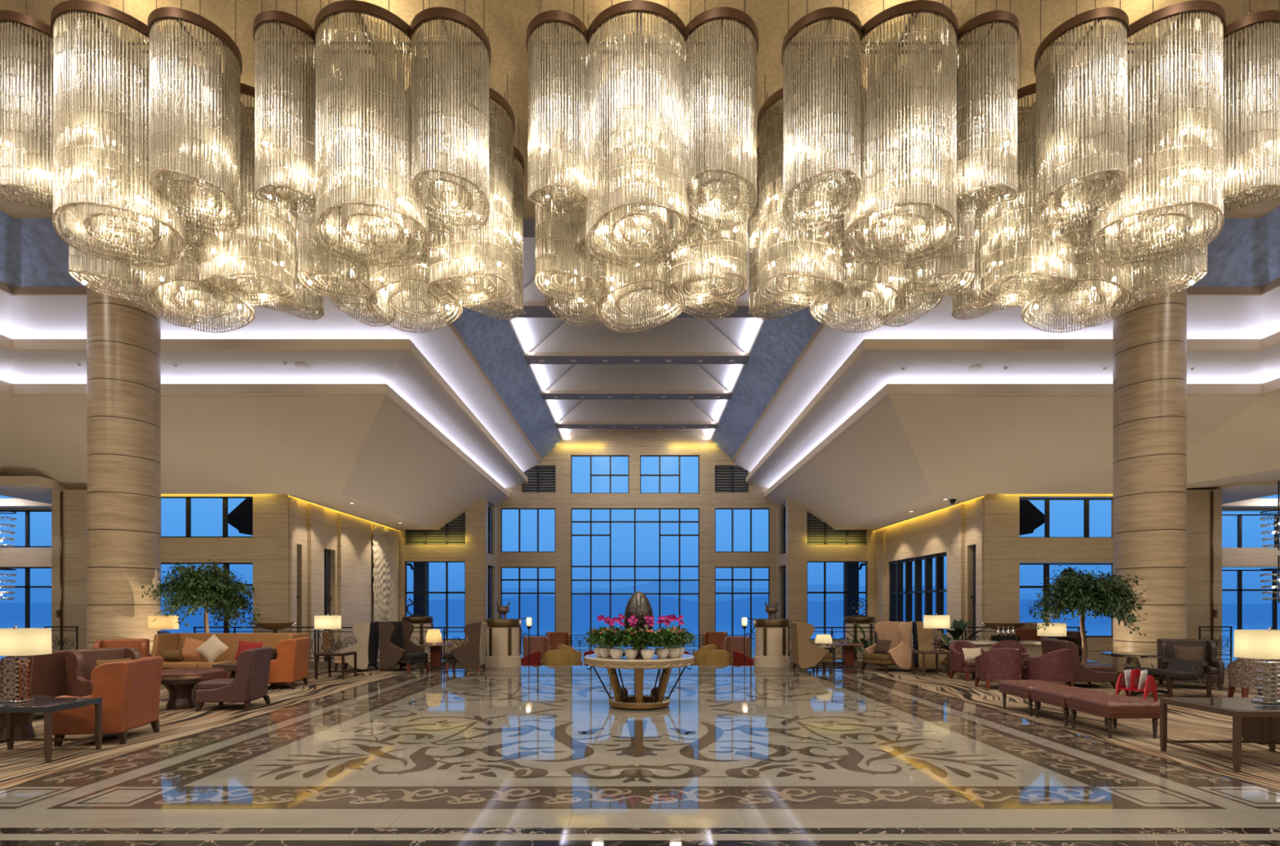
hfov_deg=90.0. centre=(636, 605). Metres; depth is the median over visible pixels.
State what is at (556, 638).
chair
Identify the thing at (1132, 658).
glass table
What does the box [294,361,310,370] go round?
ceiling speaker
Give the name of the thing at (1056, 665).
tub chair
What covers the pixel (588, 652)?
tub chair
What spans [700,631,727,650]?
chair
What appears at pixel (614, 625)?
potted plant
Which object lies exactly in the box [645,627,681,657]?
potted plant
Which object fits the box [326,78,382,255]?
shade
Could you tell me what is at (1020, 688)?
tufted bench
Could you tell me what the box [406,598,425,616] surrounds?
sculpture
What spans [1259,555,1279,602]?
crystal pendant
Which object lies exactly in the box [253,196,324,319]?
shade
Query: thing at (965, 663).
seat cushion
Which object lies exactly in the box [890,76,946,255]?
curtain
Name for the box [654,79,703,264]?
shade
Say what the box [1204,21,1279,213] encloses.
curtain
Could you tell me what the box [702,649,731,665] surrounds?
tub chair
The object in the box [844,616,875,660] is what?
stone pedestal
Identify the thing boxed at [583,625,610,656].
potted plant
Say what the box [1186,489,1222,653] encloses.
wall
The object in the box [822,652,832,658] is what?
seat cushion
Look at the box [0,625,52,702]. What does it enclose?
table lamp
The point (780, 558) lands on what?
wall
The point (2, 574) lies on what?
crystal pendant
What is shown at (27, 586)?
window
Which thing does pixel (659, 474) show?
window
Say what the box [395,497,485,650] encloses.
wall
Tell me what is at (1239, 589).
window
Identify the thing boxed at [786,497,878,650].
wall
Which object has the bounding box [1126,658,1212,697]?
armchair
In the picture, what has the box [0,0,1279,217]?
ceiling
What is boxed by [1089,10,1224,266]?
curtain
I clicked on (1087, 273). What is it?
shade
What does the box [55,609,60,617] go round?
switch plate
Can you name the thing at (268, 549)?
wall
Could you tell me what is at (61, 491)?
trim
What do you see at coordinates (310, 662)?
trim
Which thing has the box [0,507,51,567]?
wall
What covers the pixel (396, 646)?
chair
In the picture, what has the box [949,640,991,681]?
tub chair
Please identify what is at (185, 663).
seat cushion
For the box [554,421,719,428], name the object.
beam
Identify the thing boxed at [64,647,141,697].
chair
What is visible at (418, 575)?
pillar
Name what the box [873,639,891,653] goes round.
cushion
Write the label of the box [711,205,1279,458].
ceiling
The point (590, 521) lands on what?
window
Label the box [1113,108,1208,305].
shade
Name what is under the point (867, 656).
seat cushion
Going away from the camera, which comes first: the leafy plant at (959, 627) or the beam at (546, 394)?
the leafy plant at (959, 627)
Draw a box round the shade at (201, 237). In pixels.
[168,111,229,264]
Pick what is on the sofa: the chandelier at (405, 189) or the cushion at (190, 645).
the cushion at (190, 645)
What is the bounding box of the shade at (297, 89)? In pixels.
[253,21,319,214]
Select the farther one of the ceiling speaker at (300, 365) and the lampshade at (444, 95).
the ceiling speaker at (300, 365)
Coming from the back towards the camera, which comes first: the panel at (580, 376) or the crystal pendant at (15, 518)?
the panel at (580, 376)
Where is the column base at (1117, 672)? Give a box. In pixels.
[1115,671,1165,680]
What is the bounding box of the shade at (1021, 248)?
[979,92,1077,306]
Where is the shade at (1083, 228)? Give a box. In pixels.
[1046,100,1106,264]
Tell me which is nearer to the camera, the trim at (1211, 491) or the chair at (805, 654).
the chair at (805, 654)
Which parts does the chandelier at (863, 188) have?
carrying frame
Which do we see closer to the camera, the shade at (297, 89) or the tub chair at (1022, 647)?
the shade at (297, 89)
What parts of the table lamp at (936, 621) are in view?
lamp shade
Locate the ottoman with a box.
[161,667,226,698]
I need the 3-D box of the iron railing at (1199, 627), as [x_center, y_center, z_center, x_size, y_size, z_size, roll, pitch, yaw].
[17.900,1.125,19.800,1.000,0.950,0.060,0,0,0]
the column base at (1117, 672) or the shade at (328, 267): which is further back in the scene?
the column base at (1117, 672)
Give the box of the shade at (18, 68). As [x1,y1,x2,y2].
[0,21,71,213]
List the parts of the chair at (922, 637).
seat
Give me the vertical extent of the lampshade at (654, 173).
2.821 m
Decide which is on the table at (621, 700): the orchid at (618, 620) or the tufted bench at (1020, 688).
the orchid at (618, 620)
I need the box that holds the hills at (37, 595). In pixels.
[0,578,1271,604]
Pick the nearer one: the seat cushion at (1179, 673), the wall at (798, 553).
the seat cushion at (1179, 673)
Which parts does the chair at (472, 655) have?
leg, seat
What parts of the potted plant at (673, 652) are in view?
pot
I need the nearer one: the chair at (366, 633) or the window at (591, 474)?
the chair at (366, 633)
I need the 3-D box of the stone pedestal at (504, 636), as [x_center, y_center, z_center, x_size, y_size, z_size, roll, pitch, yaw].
[-3.550,0.980,17.000,0.946,1.240,0.946,0,0,0]
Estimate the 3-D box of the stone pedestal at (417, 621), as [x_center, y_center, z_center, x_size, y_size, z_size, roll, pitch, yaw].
[-6.850,1.325,20.000,0.924,1.950,0.924,0,0,0]
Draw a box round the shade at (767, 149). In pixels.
[758,97,844,306]
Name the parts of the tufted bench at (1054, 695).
leg, leg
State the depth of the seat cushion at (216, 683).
9.71 m
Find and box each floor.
[0,644,1279,845]
[377,646,911,665]
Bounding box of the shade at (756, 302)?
[748,148,810,319]
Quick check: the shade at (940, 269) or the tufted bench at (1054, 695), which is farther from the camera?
the shade at (940, 269)
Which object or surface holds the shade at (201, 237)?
hanging from the chandelier at (153, 178)
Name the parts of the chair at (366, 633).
leg, seat, panel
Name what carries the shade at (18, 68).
hanging from the chandelier at (153, 178)
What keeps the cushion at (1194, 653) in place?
on the chair at (1164, 646)
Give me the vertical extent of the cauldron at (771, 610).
0.461 m
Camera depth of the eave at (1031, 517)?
27.00 m
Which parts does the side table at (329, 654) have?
leg, leg, leg, leg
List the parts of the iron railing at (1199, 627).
rail, rail, post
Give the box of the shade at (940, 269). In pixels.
[893,194,975,304]
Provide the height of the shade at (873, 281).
3.055 m
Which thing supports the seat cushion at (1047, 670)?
on the tub chair at (1056, 665)
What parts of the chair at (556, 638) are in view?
panel, panel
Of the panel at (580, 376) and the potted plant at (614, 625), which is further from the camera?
the panel at (580, 376)
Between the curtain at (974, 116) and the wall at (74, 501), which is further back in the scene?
the wall at (74, 501)
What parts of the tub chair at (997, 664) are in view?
leg, leg, seat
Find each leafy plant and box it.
[834,620,877,660]
[911,632,986,651]
[941,618,986,640]
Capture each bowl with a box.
[764,605,777,613]
[979,622,1026,630]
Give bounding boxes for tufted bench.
[998,680,1069,715]
[1030,686,1108,725]
[1066,693,1159,738]
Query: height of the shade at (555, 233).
2.891 m
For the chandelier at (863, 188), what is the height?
4.075 m
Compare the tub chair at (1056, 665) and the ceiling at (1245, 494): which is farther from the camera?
the ceiling at (1245, 494)
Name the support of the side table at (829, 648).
on the floor at (522, 755)
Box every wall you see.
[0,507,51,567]
[51,489,86,650]
[160,493,293,632]
[288,497,395,660]
[371,523,399,653]
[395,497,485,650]
[484,499,497,619]
[496,428,777,646]
[776,500,786,618]
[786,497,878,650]
[875,497,983,656]
[978,493,1112,650]
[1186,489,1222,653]
[1222,507,1279,567]
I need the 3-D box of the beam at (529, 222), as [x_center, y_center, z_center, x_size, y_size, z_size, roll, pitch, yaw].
[0.000,-9.170,15.415,8.320,0.140,0.810,0,0,0]
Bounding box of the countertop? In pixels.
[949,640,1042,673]
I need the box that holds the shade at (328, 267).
[297,141,377,304]
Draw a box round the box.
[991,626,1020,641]
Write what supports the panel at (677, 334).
on the beam at (531, 357)
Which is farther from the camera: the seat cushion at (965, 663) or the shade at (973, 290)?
the seat cushion at (965, 663)
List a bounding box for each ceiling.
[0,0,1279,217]
[0,209,562,458]
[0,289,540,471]
[0,346,525,488]
[0,391,1279,530]
[0,475,75,507]
[502,236,766,439]
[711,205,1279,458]
[733,286,1279,471]
[746,331,1279,482]
[1197,480,1279,507]
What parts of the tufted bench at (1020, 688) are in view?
leg, leg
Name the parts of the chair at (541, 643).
panel, panel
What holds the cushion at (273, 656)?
on the chair at (291, 664)
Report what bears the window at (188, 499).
in the wall at (268, 549)
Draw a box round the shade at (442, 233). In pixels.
[406,91,457,264]
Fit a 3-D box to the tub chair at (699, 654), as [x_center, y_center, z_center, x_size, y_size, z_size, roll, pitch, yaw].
[2.260,1.790,21.289,0.860,1.020,0.710,0,0,-40]
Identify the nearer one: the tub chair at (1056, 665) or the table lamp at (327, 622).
the tub chair at (1056, 665)
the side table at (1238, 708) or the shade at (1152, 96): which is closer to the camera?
the side table at (1238, 708)
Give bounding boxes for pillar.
[413,562,428,616]
[843,562,858,638]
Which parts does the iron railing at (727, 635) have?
rail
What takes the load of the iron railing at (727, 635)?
on the floor at (581, 649)
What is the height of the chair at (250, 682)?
0.930 m
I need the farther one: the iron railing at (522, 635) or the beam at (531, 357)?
the iron railing at (522, 635)
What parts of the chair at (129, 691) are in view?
leg, panel, leg, panel, leg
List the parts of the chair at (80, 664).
panel, panel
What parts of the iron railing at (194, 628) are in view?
rail, rail, post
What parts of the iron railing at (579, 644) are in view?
rail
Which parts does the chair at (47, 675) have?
panel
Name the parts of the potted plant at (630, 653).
pot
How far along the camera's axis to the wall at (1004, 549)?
22.50 m
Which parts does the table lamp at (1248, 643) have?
lamp shade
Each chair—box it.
[0,648,75,697]
[52,655,163,746]
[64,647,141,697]
[93,638,149,657]
[195,646,271,711]
[267,636,310,688]
[333,620,379,671]
[377,620,429,672]
[445,621,487,671]
[521,650,541,665]
[522,635,550,665]
[542,649,570,665]
[546,631,573,649]
[556,644,582,665]
[583,650,595,665]
[692,644,716,665]
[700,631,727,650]
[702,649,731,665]
[723,635,751,665]
[733,650,753,665]
[790,621,832,671]
[861,620,912,673]
[912,621,955,673]
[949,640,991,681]
[974,648,1022,689]
[990,640,1029,675]
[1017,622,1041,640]
[1022,648,1073,686]
[1040,638,1118,688]
[1156,638,1224,690]
[1226,657,1279,697]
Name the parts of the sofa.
seat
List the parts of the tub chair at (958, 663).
leg, seat, leg, leg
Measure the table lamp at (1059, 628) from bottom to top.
0.795 m
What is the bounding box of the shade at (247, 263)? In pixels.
[198,92,296,306]
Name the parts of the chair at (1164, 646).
leg, panel, seat, panel, leg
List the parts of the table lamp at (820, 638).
lamp shade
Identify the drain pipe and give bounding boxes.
[407,562,416,570]
[855,562,865,570]
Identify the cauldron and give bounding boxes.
[496,601,510,618]
[764,601,778,618]
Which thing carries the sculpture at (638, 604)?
on the table at (621, 700)
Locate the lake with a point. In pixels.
(579, 628)
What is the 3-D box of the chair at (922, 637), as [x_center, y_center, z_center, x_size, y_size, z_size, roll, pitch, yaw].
[7.181,0.992,15.494,0.870,1.216,0.740,0,0,16]
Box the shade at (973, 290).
[951,195,1022,319]
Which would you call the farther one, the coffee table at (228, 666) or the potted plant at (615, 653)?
the coffee table at (228, 666)
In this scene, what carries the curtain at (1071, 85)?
hanging from the chandelier at (1118, 177)
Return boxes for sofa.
[151,632,309,684]
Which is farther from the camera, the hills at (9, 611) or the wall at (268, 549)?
the hills at (9, 611)
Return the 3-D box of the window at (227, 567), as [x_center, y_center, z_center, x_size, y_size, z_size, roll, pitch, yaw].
[-15.244,-0.191,22.640,3.488,2.632,0.080,0,0,0]
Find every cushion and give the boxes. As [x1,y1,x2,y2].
[96,657,131,666]
[162,659,215,669]
[164,649,184,661]
[181,636,205,661]
[195,634,228,662]
[197,659,237,667]
[197,678,234,689]
[235,640,262,659]
[271,648,277,660]
[333,656,341,659]
[400,652,427,659]
[445,652,455,658]
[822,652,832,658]
[862,653,892,660]
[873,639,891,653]
[962,648,981,660]
[962,658,975,666]
[1022,666,1051,674]
[1080,662,1115,671]
[1126,666,1199,679]
[1173,645,1204,661]
[1205,665,1218,674]
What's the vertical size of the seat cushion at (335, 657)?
0.130 m
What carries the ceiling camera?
attached to the ceiling at (907, 454)
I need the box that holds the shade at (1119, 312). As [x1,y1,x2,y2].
[1076,262,1151,327]
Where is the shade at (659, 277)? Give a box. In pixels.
[594,204,686,333]
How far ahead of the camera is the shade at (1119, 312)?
12.09 m
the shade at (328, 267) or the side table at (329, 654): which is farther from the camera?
the side table at (329, 654)
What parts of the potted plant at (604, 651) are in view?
pot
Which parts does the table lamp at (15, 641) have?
lamp shade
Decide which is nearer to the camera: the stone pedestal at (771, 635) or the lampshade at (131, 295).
the lampshade at (131, 295)
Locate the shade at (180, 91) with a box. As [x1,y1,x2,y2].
[148,17,241,231]
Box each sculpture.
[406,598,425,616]
[623,591,653,657]
[850,597,867,616]
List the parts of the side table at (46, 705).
leg, leg, leg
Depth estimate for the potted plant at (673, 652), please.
9.78 m
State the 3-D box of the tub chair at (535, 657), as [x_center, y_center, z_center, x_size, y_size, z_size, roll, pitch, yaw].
[-3.285,1.825,19.195,0.768,0.950,0.820,0,0,20]
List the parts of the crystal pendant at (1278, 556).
stem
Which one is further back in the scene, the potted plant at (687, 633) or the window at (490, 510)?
the window at (490, 510)
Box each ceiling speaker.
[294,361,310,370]
[967,364,982,373]
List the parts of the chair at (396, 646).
panel, leg, panel, seat, leg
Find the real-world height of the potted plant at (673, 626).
0.510 m
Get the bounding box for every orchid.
[596,614,624,653]
[610,613,625,656]
[627,613,640,656]
[638,614,654,653]
[654,615,673,655]
[664,613,684,641]
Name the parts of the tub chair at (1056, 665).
seat, leg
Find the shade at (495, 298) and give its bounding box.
[462,154,524,319]
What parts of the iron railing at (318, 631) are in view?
post, rail, rail, post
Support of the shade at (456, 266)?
hanging from the chandelier at (405, 189)
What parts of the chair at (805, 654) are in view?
panel, seat, leg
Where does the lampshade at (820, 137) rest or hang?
hanging from the chandelier at (863, 188)
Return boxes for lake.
[0,621,1279,646]
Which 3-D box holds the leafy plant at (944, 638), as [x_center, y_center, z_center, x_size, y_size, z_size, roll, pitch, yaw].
[9.352,1.511,19.029,1.801,1.577,2.794,0,0,-42]
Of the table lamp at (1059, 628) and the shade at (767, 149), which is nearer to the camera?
the shade at (767, 149)
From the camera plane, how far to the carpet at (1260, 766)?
8.67 m
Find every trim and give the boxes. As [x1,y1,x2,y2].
[0,280,541,462]
[60,490,62,649]
[307,660,1098,665]
[732,277,1279,462]
[1210,490,1213,639]
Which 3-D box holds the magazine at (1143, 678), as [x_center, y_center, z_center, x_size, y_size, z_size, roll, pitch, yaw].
[8.300,1.231,10.494,0.240,0.270,0.053,0,0,-34]
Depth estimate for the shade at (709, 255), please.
10.32 m
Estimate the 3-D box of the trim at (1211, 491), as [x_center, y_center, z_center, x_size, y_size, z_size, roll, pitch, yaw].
[19.390,-1.125,21.575,0.060,5.450,0.050,0,0,0]
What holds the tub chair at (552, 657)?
on the floor at (581, 649)
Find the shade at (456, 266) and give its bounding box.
[427,92,514,306]
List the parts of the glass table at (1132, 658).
glass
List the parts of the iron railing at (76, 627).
rail, rail, post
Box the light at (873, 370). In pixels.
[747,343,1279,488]
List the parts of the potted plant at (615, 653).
pot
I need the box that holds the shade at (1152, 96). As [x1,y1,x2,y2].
[1122,96,1185,255]
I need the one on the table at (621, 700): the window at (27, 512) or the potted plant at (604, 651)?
the potted plant at (604, 651)
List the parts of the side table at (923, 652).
leg, leg, leg, leg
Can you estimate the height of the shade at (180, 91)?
2.358 m
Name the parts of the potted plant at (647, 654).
pot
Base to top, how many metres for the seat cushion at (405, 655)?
0.130 m
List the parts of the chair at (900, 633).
leg, panel, seat, leg, panel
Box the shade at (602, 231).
[575,81,626,255]
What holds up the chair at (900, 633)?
on the carpet at (1260, 766)
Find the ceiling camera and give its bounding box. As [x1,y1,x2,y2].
[949,498,955,504]
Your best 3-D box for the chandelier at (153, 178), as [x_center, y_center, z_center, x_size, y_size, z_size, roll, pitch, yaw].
[-7.584,-7.082,10.544,3.737,4.075,3.788,0,0,0]
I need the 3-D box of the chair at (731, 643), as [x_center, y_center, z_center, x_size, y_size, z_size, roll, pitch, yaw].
[3.358,1.690,22.012,0.860,1.220,0.848,0,0,35]
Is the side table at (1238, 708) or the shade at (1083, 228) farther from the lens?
the shade at (1083, 228)
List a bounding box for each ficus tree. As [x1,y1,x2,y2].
[141,558,262,632]
[1020,563,1146,663]
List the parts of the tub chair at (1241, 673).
leg, leg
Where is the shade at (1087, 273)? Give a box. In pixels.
[1020,192,1132,333]
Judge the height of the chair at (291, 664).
0.960 m
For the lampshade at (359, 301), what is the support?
hanging from the chandelier at (405, 189)
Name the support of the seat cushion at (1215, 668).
on the chair at (1164, 646)
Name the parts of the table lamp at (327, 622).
lamp shade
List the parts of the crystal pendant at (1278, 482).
stem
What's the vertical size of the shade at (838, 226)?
2.523 m
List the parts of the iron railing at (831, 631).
post, post, rail, rail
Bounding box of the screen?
[1010,628,1039,640]
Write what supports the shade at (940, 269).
hanging from the chandelier at (863, 188)
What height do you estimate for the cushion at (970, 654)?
0.263 m
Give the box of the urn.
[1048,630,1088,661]
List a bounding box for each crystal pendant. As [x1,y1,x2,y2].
[0,509,16,547]
[0,568,16,599]
[1259,480,1279,550]
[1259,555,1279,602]
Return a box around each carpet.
[0,668,417,790]
[855,668,1279,791]
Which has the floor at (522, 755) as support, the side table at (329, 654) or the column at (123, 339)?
the column at (123, 339)
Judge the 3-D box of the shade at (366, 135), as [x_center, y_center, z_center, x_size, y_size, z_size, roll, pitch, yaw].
[-3.910,-6.730,9.500,1.564,2.821,1.564,0,0,0]
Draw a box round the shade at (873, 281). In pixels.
[809,146,906,333]
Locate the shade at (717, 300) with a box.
[683,208,737,319]
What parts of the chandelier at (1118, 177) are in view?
carrying frame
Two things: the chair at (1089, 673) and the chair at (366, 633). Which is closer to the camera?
the chair at (1089, 673)
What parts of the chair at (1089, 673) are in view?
panel, leg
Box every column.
[86,251,160,653]
[1112,267,1186,671]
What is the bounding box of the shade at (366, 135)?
[315,10,428,266]
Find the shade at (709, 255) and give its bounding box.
[664,104,748,306]
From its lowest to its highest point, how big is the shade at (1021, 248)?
2.981 m
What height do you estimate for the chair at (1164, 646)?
0.920 m
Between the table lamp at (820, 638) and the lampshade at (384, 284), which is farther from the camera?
the table lamp at (820, 638)
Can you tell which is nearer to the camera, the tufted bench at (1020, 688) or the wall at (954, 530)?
the tufted bench at (1020, 688)
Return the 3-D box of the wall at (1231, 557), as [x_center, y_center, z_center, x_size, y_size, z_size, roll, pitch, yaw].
[27.118,-1.066,26.175,8.840,6.500,0.350,0,0,0]
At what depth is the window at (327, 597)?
25.82 m
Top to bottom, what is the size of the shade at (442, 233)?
2.523 m
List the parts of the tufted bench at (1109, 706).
leg, leg, leg, leg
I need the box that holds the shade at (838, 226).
[814,84,865,264]
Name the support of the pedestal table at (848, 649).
on the floor at (522, 755)
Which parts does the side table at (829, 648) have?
leg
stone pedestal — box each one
[401,616,433,660]
[484,618,521,666]
[753,618,790,666]
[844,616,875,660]
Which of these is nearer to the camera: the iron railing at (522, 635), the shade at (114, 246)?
the shade at (114, 246)
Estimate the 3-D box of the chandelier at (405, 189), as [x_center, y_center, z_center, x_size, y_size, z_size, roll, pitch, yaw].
[-3.864,-7.082,10.544,3.737,4.075,3.788,0,0,0]
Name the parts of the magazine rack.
panel, panel, panel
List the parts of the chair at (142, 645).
panel, panel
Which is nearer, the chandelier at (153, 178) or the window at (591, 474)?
the chandelier at (153, 178)
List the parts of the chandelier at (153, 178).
carrying frame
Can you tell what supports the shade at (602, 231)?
hanging from the chandelier at (665, 214)
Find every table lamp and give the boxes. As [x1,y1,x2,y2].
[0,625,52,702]
[147,613,178,634]
[314,613,341,651]
[425,628,441,644]
[814,634,832,647]
[923,613,950,650]
[1036,621,1066,639]
[1233,626,1279,703]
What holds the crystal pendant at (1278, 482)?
hanging from the ceiling at (1245, 494)
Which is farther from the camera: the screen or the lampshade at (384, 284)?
the screen
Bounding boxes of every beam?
[502,301,768,317]
[523,216,749,236]
[524,351,750,364]
[540,390,733,399]
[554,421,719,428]
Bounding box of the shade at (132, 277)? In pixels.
[67,209,162,305]
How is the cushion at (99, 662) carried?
on the chair at (80, 664)
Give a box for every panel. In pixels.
[523,271,749,301]
[531,317,742,351]
[546,364,726,390]
[560,399,713,421]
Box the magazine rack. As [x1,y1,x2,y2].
[1115,668,1157,702]
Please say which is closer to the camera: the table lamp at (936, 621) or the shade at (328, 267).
the shade at (328, 267)
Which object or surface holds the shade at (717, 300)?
hanging from the chandelier at (665, 214)
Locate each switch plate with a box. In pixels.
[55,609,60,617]
[1213,609,1217,617]
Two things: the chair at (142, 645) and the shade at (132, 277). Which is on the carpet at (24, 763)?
the chair at (142, 645)
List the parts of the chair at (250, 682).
leg, panel, leg, leg, panel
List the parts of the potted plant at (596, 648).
pot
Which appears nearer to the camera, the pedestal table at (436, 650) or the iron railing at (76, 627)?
the pedestal table at (436, 650)
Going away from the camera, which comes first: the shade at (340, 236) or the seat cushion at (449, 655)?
the shade at (340, 236)
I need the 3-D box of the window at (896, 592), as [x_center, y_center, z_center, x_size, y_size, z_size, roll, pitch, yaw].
[12.490,-0.435,28.325,0.280,3.370,5.990,0,0,0]
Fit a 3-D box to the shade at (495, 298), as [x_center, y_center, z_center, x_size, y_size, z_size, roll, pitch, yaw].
[-2.660,-6.698,11.750,1.164,2.764,1.164,0,0,0]
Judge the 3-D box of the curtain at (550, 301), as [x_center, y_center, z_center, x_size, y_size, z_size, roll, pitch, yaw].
[-1.140,-6.732,11.850,1.124,2.696,1.124,0,0,0]
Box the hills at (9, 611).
[0,585,1279,621]
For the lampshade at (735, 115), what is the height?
2.358 m
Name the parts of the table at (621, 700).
leg, rope moulding, leg, plate, leg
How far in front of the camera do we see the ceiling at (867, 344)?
16.99 m
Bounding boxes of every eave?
[227,497,253,535]
[1019,500,1044,535]
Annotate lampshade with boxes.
[124,282,199,326]
[143,222,254,333]
[330,270,395,327]
[365,195,462,333]
[410,17,489,231]
[527,21,589,214]
[584,10,690,266]
[683,17,757,231]
[782,17,862,231]
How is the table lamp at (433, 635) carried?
on the pedestal table at (436, 650)
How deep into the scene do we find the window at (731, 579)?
35.50 m
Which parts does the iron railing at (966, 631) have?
rail, rail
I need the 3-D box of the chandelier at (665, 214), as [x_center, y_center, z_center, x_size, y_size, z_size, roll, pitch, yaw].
[0.056,-7.082,10.544,3.737,4.075,3.788,0,0,0]
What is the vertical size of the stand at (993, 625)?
1.165 m
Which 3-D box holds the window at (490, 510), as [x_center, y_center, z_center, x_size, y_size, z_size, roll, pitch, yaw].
[-7.805,-1.450,33.900,0.110,7.500,1.600,0,0,0]
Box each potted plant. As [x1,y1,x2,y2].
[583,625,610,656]
[587,626,617,657]
[592,624,621,648]
[599,626,633,658]
[614,626,651,658]
[628,624,666,659]
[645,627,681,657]
[657,623,684,647]
[657,626,693,657]
[668,625,697,656]
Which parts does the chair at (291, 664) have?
panel, leg, panel, leg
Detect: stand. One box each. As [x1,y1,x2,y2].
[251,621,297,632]
[979,622,1026,635]
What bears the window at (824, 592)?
in the wall at (798, 553)
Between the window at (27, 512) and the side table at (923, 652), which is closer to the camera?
the side table at (923, 652)
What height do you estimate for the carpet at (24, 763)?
0.006 m
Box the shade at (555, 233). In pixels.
[534,121,608,305]
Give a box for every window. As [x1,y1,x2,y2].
[0,510,51,547]
[0,567,51,627]
[160,497,253,537]
[160,562,253,632]
[297,548,332,660]
[404,561,465,639]
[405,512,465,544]
[488,506,492,618]
[501,508,555,551]
[501,567,555,635]
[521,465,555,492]
[571,455,629,493]
[571,508,699,646]
[640,455,699,493]
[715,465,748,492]
[715,508,769,551]
[715,567,769,646]
[781,506,785,618]
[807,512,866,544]
[807,561,866,639]
[888,552,946,635]
[970,545,975,639]
[1019,497,1112,537]
[1019,563,1112,636]
[1222,514,1277,547]
[1222,569,1277,629]
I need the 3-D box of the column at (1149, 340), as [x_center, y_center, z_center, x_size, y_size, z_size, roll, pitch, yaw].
[11.360,-3.775,14.200,1.280,10.750,1.280,0,0,0]
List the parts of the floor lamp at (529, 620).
post, globe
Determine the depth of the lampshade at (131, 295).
11.92 m
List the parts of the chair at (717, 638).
panel, panel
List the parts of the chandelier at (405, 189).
carrying frame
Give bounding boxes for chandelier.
[0,0,324,333]
[253,0,524,333]
[525,0,758,333]
[748,0,1019,333]
[951,0,1279,333]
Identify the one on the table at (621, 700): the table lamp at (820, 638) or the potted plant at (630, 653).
the potted plant at (630, 653)
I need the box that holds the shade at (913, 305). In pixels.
[877,267,942,327]
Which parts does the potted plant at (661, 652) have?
pot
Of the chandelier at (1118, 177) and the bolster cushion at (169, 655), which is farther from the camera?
the bolster cushion at (169, 655)
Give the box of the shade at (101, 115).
[52,10,186,266]
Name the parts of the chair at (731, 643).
panel, panel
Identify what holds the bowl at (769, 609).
on the cauldron at (771, 610)
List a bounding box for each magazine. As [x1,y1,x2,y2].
[1124,669,1131,687]
[1137,671,1147,688]
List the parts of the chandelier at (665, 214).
carrying frame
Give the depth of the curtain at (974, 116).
9.06 m
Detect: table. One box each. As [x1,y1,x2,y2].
[0,695,52,740]
[0,697,102,763]
[160,675,202,709]
[212,661,270,678]
[315,651,356,679]
[418,643,453,668]
[584,653,694,709]
[816,646,835,667]
[831,643,865,668]
[911,649,950,675]
[998,652,1031,683]
[1102,651,1164,670]
[1160,697,1279,772]
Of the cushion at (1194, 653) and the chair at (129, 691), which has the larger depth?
the cushion at (1194, 653)
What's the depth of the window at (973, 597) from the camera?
23.71 m
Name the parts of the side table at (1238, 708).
leg, leg, leg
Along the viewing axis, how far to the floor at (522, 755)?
5.97 m
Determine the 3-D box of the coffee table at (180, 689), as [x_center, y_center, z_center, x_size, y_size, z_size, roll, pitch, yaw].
[-7.080,1.360,9.950,0.540,0.466,0.540,0,0,0]
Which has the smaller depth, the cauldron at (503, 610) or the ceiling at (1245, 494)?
the cauldron at (503, 610)
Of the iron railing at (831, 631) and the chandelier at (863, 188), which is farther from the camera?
the iron railing at (831, 631)
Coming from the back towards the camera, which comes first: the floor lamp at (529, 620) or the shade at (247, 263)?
the floor lamp at (529, 620)
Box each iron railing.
[44,626,78,650]
[193,626,315,660]
[317,626,486,661]
[521,635,546,645]
[569,635,703,648]
[727,635,755,645]
[788,626,963,658]
[964,626,1079,639]
[1198,626,1232,657]
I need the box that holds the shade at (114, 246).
[90,93,149,255]
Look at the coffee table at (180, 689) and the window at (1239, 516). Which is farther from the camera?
the window at (1239, 516)
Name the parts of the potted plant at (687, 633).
pot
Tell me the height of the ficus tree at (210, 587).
2.640 m
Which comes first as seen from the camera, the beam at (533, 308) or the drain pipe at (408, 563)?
the beam at (533, 308)
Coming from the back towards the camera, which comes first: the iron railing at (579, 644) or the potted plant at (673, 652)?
the iron railing at (579, 644)
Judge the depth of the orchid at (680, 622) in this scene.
10.00 m
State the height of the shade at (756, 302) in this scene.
2.764 m
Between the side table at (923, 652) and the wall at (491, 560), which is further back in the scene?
the wall at (491, 560)
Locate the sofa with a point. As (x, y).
(163, 642)

